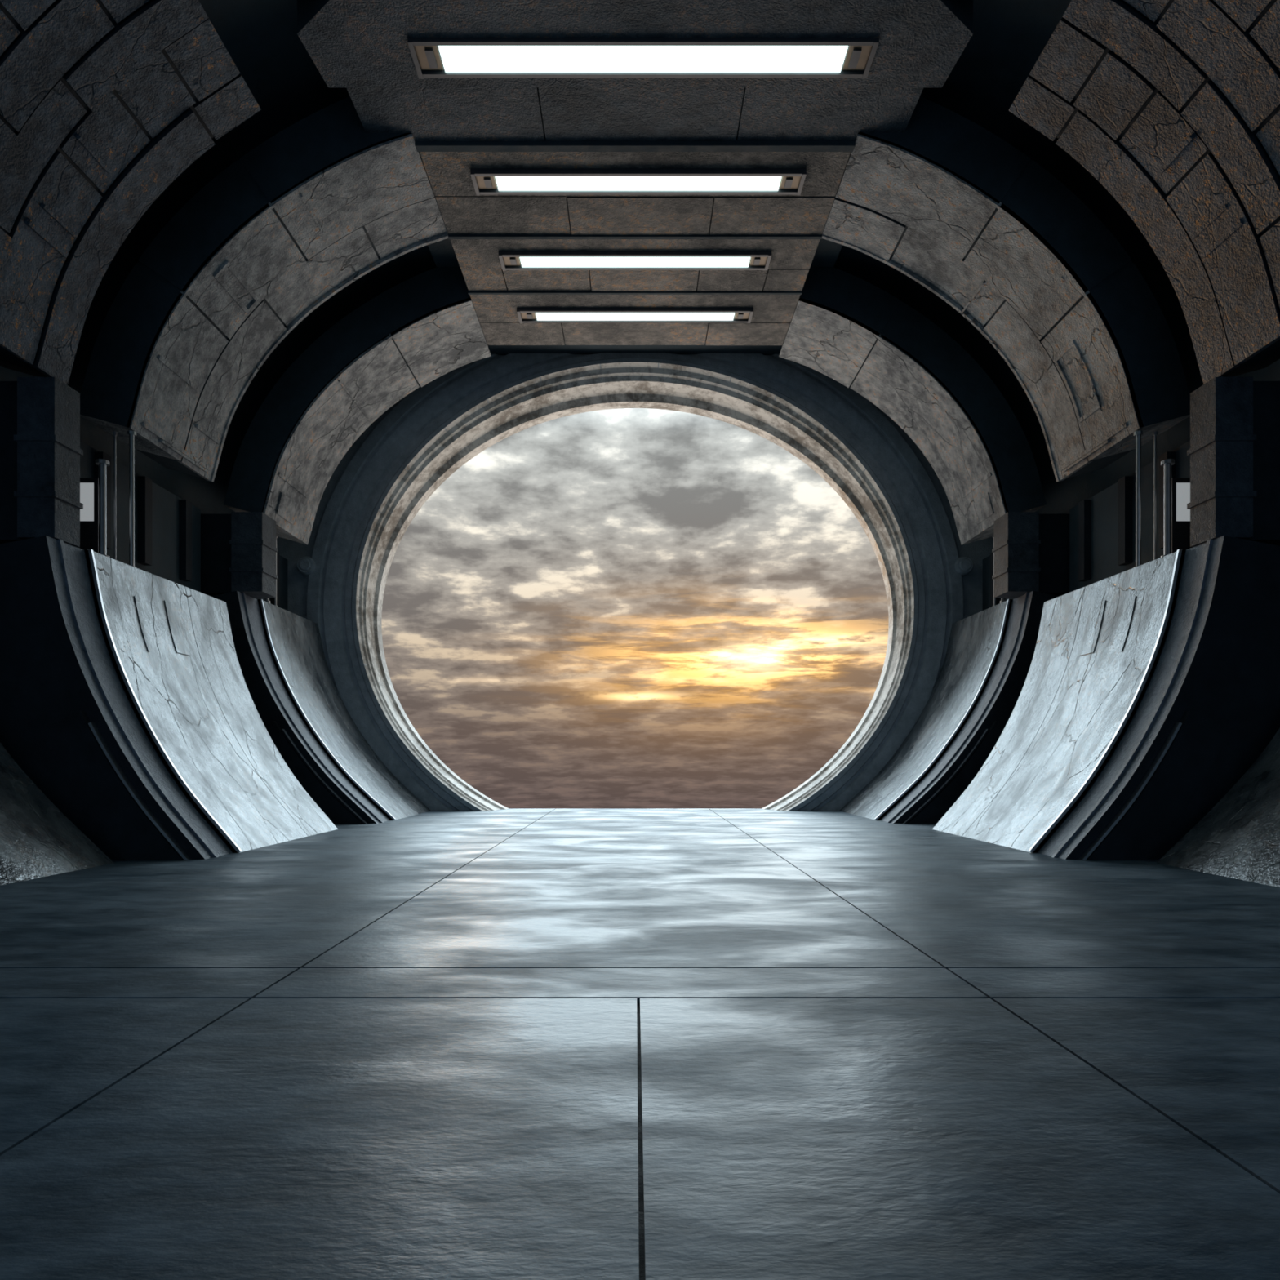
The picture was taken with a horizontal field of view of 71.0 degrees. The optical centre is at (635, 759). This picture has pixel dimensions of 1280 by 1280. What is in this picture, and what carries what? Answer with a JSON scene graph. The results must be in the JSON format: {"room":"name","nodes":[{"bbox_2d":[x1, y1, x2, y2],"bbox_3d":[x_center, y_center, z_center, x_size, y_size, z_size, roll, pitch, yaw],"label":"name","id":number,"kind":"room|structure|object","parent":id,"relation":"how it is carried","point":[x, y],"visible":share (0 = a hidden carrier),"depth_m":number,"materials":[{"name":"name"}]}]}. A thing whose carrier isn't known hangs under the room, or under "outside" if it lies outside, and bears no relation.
{"room":"futuristic tunnel corridor","nodes":[
{"label":"futuristic tunnel corridor","id":0,"kind":"room"},
{"bbox_2d":[0,742,113,885],"bbox_3d":[-8.881,-0.825,2.775,3.203,4.650,19.550,0,0,0],"label":"wall","id":1,"kind":"structure","parent":0,"point":[37,840],"depth_m":11.81,"materials":[{"name":"concrete"}]},
{"bbox_2d":[80,440,287,610],"bbox_3d":[-9.850,-4.450,19.575,0.500,2.300,11.250,0,0,0],"label":"wall","id":2,"kind":"structure","parent":0,"point":[167,526],"depth_m":18.26,"materials":[{"name":"black metal"}]},
{"bbox_2d":[84,549,337,853],"bbox_3d":[-7.780,-0.875,16.245,3.337,4.750,4.690,0,0,0],"label":"wall","id":3,"kind":"structure","parent":0,"point":[170,645],"depth_m":15.65,"materials":[{"name":"concrete"}]},
{"bbox_2d":[77,477,98,553],"bbox_3d":[-9.140,-3.960,14.975,0.460,1.420,0.150,0,0,0],"label":"window","id":4,"kind":"structure","parent":3,"relation":"in","point":[89,486],"depth_m":14.90,"materials":[{"name":"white glass"}]},
{"bbox_2d":[95,458,109,557],"bbox_3d":[-8.660,-4.050,14.600,0.198,1.600,0.198,0,0,0],"label":"metal pole","id":5,"kind":"object","parent":3,"relation":"on","point":[102,464],"visible":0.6,"depth_m":14.55,"materials":[{"name":"grey metal"}]},
{"bbox_2d":[112,431,117,559],"bbox_3d":[-8.950,-4.440,15.450,0.072,2.380,0.072,0,0,0],"label":"metal pole","id":6,"kind":"object","parent":3,"relation":"on","point":[114,433],"visible":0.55,"depth_m":15.43,"materials":[{"name":"grey metal"}]},
{"bbox_2d":[127,430,136,567],"bbox_3d":[-8.660,-4.440,15.450,0.144,2.380,0.144,0,0,0],"label":"metal pole","id":7,"kind":"object","parent":3,"relation":"on","point":[131,434],"visible":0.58,"depth_m":15.42,"materials":[{"name":"grey metal"}]},
{"bbox_2d":[0,0,436,514],"bbox_3d":[-7.554,-5.373,9.250,7.107,13.745,32.500,0,0,0],"label":"wall","id":8,"kind":"structure","parent":0,"point":[261,38],"depth_m":15.97,"materials":[{"name":"metal"}]},
{"bbox_2d":[296,555,315,576],"bbox_3d":[-9.250,-5.450,25.290,0.540,0.540,0.380,0,0,0],"label":"plate","id":9,"kind":"object","parent":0,"point":[305,565],"depth_m":25.14,"materials":[{"name":"grey metal"}]},
{"bbox_2d":[257,599,431,820],"bbox_3d":[-7.783,-1.150,23.245,4.181,5.300,3.890,0,0,0],"label":"wall","id":10,"kind":"structure","parent":0,"point":[294,642],"depth_m":22.87,"materials":[{"name":"concrete"}]},
{"bbox_2d":[263,597,270,603],"bbox_3d":[-8.980,-4.715,21.900,0.162,1.830,0.162,0,0,0],"label":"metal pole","id":11,"kind":"object","parent":10,"relation":"on","point":[266,598],"visible":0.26,"depth_m":21.86,"materials":[{"name":"grey metal"}]},
{"bbox_2d":[274,535,277,606],"bbox_3d":[-9.050,-4.715,22.600,0.108,1.830,0.108,0,0,0],"label":"metal pole","id":12,"kind":"object","parent":10,"relation":"on","point":[275,598],"visible":0.17,"depth_m":22.57,"materials":[{"name":"grey metal"}]},
{"bbox_2d":[297,0,973,355],"bbox_3d":[0.000,-11.220,9.250,9.900,1.260,32.500,0,0,0],"label":"ceiling","id":13,"kind":"structure","parent":0,"point":[457,126],"depth_m":15.27,"materials":[{"name":"concrete"}]},
{"bbox_2d":[80,96,448,482],"bbox_3d":[-6.664,-8.598,16.800,5.746,5.911,3.000,0,0,0],"label":"wall panel","id":14,"kind":"object","parent":13,"relation":"attached to","point":[324,202],"visible":0.99,"depth_m":15.87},
{"bbox_2d":[223,266,491,544],"bbox_3d":[-6.664,-8.598,22.250,5.746,5.911,2.900,0,0,0],"label":"arch","id":15,"kind":"object","parent":13,"relation":"attached to","point":[426,326],"visible":0.98,"depth_m":21.06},
{"bbox_2d":[498,250,771,270],"bbox_3d":[0.000,-10.610,19.100,5.720,0.120,0.580,0,0,0],"label":"ceiling light","id":16,"kind":"object","parent":13,"relation":"attached to","point":[509,260],"depth_m":19.03,"materials":[{"name":"white plastic"}]},
{"bbox_2d":[516,307,753,323],"bbox_3d":[0.000,-10.610,21.450,5.580,0.120,0.560,0,0,0],"label":"ceiling light","id":17,"kind":"object","parent":13,"relation":"attached to","point":[525,314],"depth_m":21.38,"materials":[{"name":"white plastic"}]},
{"bbox_2d":[470,168,806,195],"bbox_3d":[0.060,-10.610,16.500,6.060,0.120,0.600,0,0,0],"label":"ceiling light","id":18,"kind":"object","parent":13,"relation":"attached to","point":[509,181],"depth_m":16.43,"materials":[{"name":"white plastic"}]},
{"bbox_2d":[407,37,879,78],"bbox_3d":[0.120,-10.610,13.570,6.940,0.120,0.700,0,0,0],"label":"ceiling light","id":19,"kind":"object","parent":13,"relation":"attached to","point":[461,57],"depth_m":13.53,"materials":[{"name":"white plastic"}]},
{"bbox_2d":[778,266,1046,545],"bbox_3d":[6.664,-8.598,22.250,5.746,5.911,2.900,0,0,0],"label":"arch","id":20,"kind":"object","parent":13,"relation":"attached to","point":[843,327],"visible":0.98,"depth_m":21.04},
{"bbox_2d":[822,96,1190,482],"bbox_3d":[6.664,-8.598,16.800,5.746,5.911,3.000,0,0,0],"label":"wall panel","id":21,"kind":"object","parent":13,"relation":"attached to","point":[944,202],"visible":0.98,"depth_m":15.85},
{"bbox_2d":[276,384,993,618],"bbox_3d":[0.000,-7.655,26.250,27.000,18.290,1.500,0,0,0],"label":"wall","id":22,"kind":"structure","parent":0,"point":[297,582],"depth_m":25.50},
{"bbox_2d":[306,352,963,811],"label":"window","id":23,"kind":"structure","parent":22,"relation":"in","point":[446,422],"depth_m":25.27,"materials":[{"name":"metal"}]},
{"bbox_2d":[0,808,1279,1279],"bbox_3d":[0.000,1.700,9.692,19.800,0.500,33.384,0,0,0],"label":"floor","id":24,"kind":"structure","parent":0,"point":[510,1043],"depth_m":4.42,"materials":[{"name":"concrete"}]},
{"bbox_2d":[0,377,232,860],"bbox_3d":[-8.283,-2.050,13.390,4.235,7.100,1.020,0,0,0],"label":"rib","id":25,"kind":"object","parent":24,"relation":"on","point":[68,720],"visible":0.94,"depth_m":13.00,"materials":[{"name":"metal"}]},
{"bbox_2d":[0,0,261,385],"bbox_3d":[-7.588,-8.123,3.300,3.899,4.960,20.600,0,0,0],"label":"arch","id":26,"kind":"object","parent":25,"relation":"on","point":[104,104],"visible":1,"depth_m":12.20,"materials":[{"name":"grey stone"}]},
{"bbox_2d":[200,511,390,823],"bbox_3d":[-8.099,-2.050,20.690,4.731,7.100,1.220,0,0,0],"label":"rib","id":27,"kind":"object","parent":24,"relation":"on","point":[239,550],"visible":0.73,"depth_m":20.35,"materials":[{"name":"metal"}]},
{"bbox_2d":[880,511,1069,823],"bbox_3d":[8.099,-2.050,20.690,4.731,7.100,1.220,0,0,0],"label":"rib","id":28,"kind":"object","parent":24,"relation":"on","point":[1030,550],"visible":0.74,"depth_m":20.35,"materials":[{"name":"metal"}]},
{"bbox_2d":[1037,377,1279,860],"bbox_3d":[8.283,-2.050,13.390,4.235,7.100,1.020,0,0,0],"label":"rib","id":29,"kind":"object","parent":24,"relation":"on","point":[1209,708],"visible":0.92,"depth_m":13.00,"materials":[{"name":"metal"}]},
{"bbox_2d":[839,599,1013,820],"bbox_3d":[7.783,-1.150,23.245,4.181,5.300,3.890,0,0,0],"label":"wall","id":30,"kind":"structure","parent":0,"point":[975,641],"depth_m":22.87,"materials":[{"name":"concrete"}]},
{"bbox_2d":[992,535,995,606],"bbox_3d":[9.050,-4.715,22.600,0.108,1.830,0.108,0,0,0],"label":"metal pole","id":31,"kind":"object","parent":30,"relation":"on","point":[994,598],"visible":0.17,"depth_m":22.57,"materials":[{"name":"grey metal"}]},
{"bbox_2d":[1000,597,1006,603],"bbox_3d":[8.980,-4.715,21.900,0.162,1.830,0.162,0,0,0],"label":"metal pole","id":32,"kind":"object","parent":30,"relation":"on","point":[1002,598],"visible":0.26,"depth_m":21.86,"materials":[{"name":"grey metal"}]},
{"bbox_2d":[954,555,973,576],"bbox_3d":[9.250,-5.450,25.290,0.540,0.540,0.380,0,0,0],"label":"plate","id":33,"kind":"object","parent":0,"point":[964,565],"depth_m":25.14,"materials":[{"name":"grey metal"}]},
{"bbox_2d":[833,0,1279,728],"bbox_3d":[7.554,-5.373,9.250,7.107,13.745,32.500,0,0,0],"label":"wall","id":34,"kind":"structure","parent":0,"point":[1008,38],"depth_m":15.97,"materials":[{"name":"metal"}]},
{"bbox_2d":[1008,0,1279,384],"bbox_3d":[7.585,-8.123,3.300,3.903,4.958,20.600,0,0,0],"label":"curved wall panel","id":35,"kind":"object","parent":34,"relation":"attached to","point":[1172,107],"visible":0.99,"depth_m":12.12,"materials":[{"name":"grey stone"}]},
{"bbox_2d":[932,549,1186,853],"bbox_3d":[7.780,-0.875,16.245,3.337,4.750,4.690,0,0,0],"label":"wall","id":36,"kind":"structure","parent":0,"point":[1100,645],"depth_m":15.65,"materials":[{"name":"concrete"}]},
{"bbox_2d":[1133,430,1142,567],"bbox_3d":[8.660,-4.440,15.450,0.144,2.380,0.144,0,0,0],"label":"metal pole","id":37,"kind":"object","parent":36,"relation":"on","point":[1137,434],"visible":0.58,"depth_m":15.42,"materials":[{"name":"grey metal"}]},
{"bbox_2d":[1152,431,1157,559],"bbox_3d":[8.950,-4.440,15.450,0.072,2.380,0.072,0,0,0],"label":"metal pole","id":38,"kind":"object","parent":36,"relation":"on","point":[1154,433],"visible":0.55,"depth_m":15.43,"materials":[{"name":"grey metal"}]},
{"bbox_2d":[1160,458,1174,557],"bbox_3d":[8.660,-4.050,14.600,0.198,1.600,0.198,0,0,0],"label":"metal pole","id":39,"kind":"object","parent":36,"relation":"on","point":[1167,464],"visible":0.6,"depth_m":14.55,"materials":[{"name":"grey metal"}]},
{"bbox_2d":[1171,477,1192,553],"bbox_3d":[9.140,-3.960,14.975,0.460,1.420,0.150,0,0,0],"label":"window","id":40,"kind":"structure","parent":36,"relation":"in","point":[1180,486],"depth_m":14.90,"materials":[{"name":"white glass"}]},
{"bbox_2d":[982,440,1190,610],"bbox_3d":[9.850,-4.450,19.575,0.500,2.300,11.250,0,0,0],"label":"wall","id":41,"kind":"structure","parent":0,"point":[1102,526],"depth_m":18.29,"materials":[{"name":"black metal"}]},
{"bbox_2d":[1156,728,1279,887],"bbox_3d":[8.881,-0.825,2.775,3.203,4.650,19.550,0,0,0],"label":"wall","id":42,"kind":"structure","parent":0,"point":[1239,837],"depth_m":11.76,"materials":[{"name":"concrete"}]}
]}

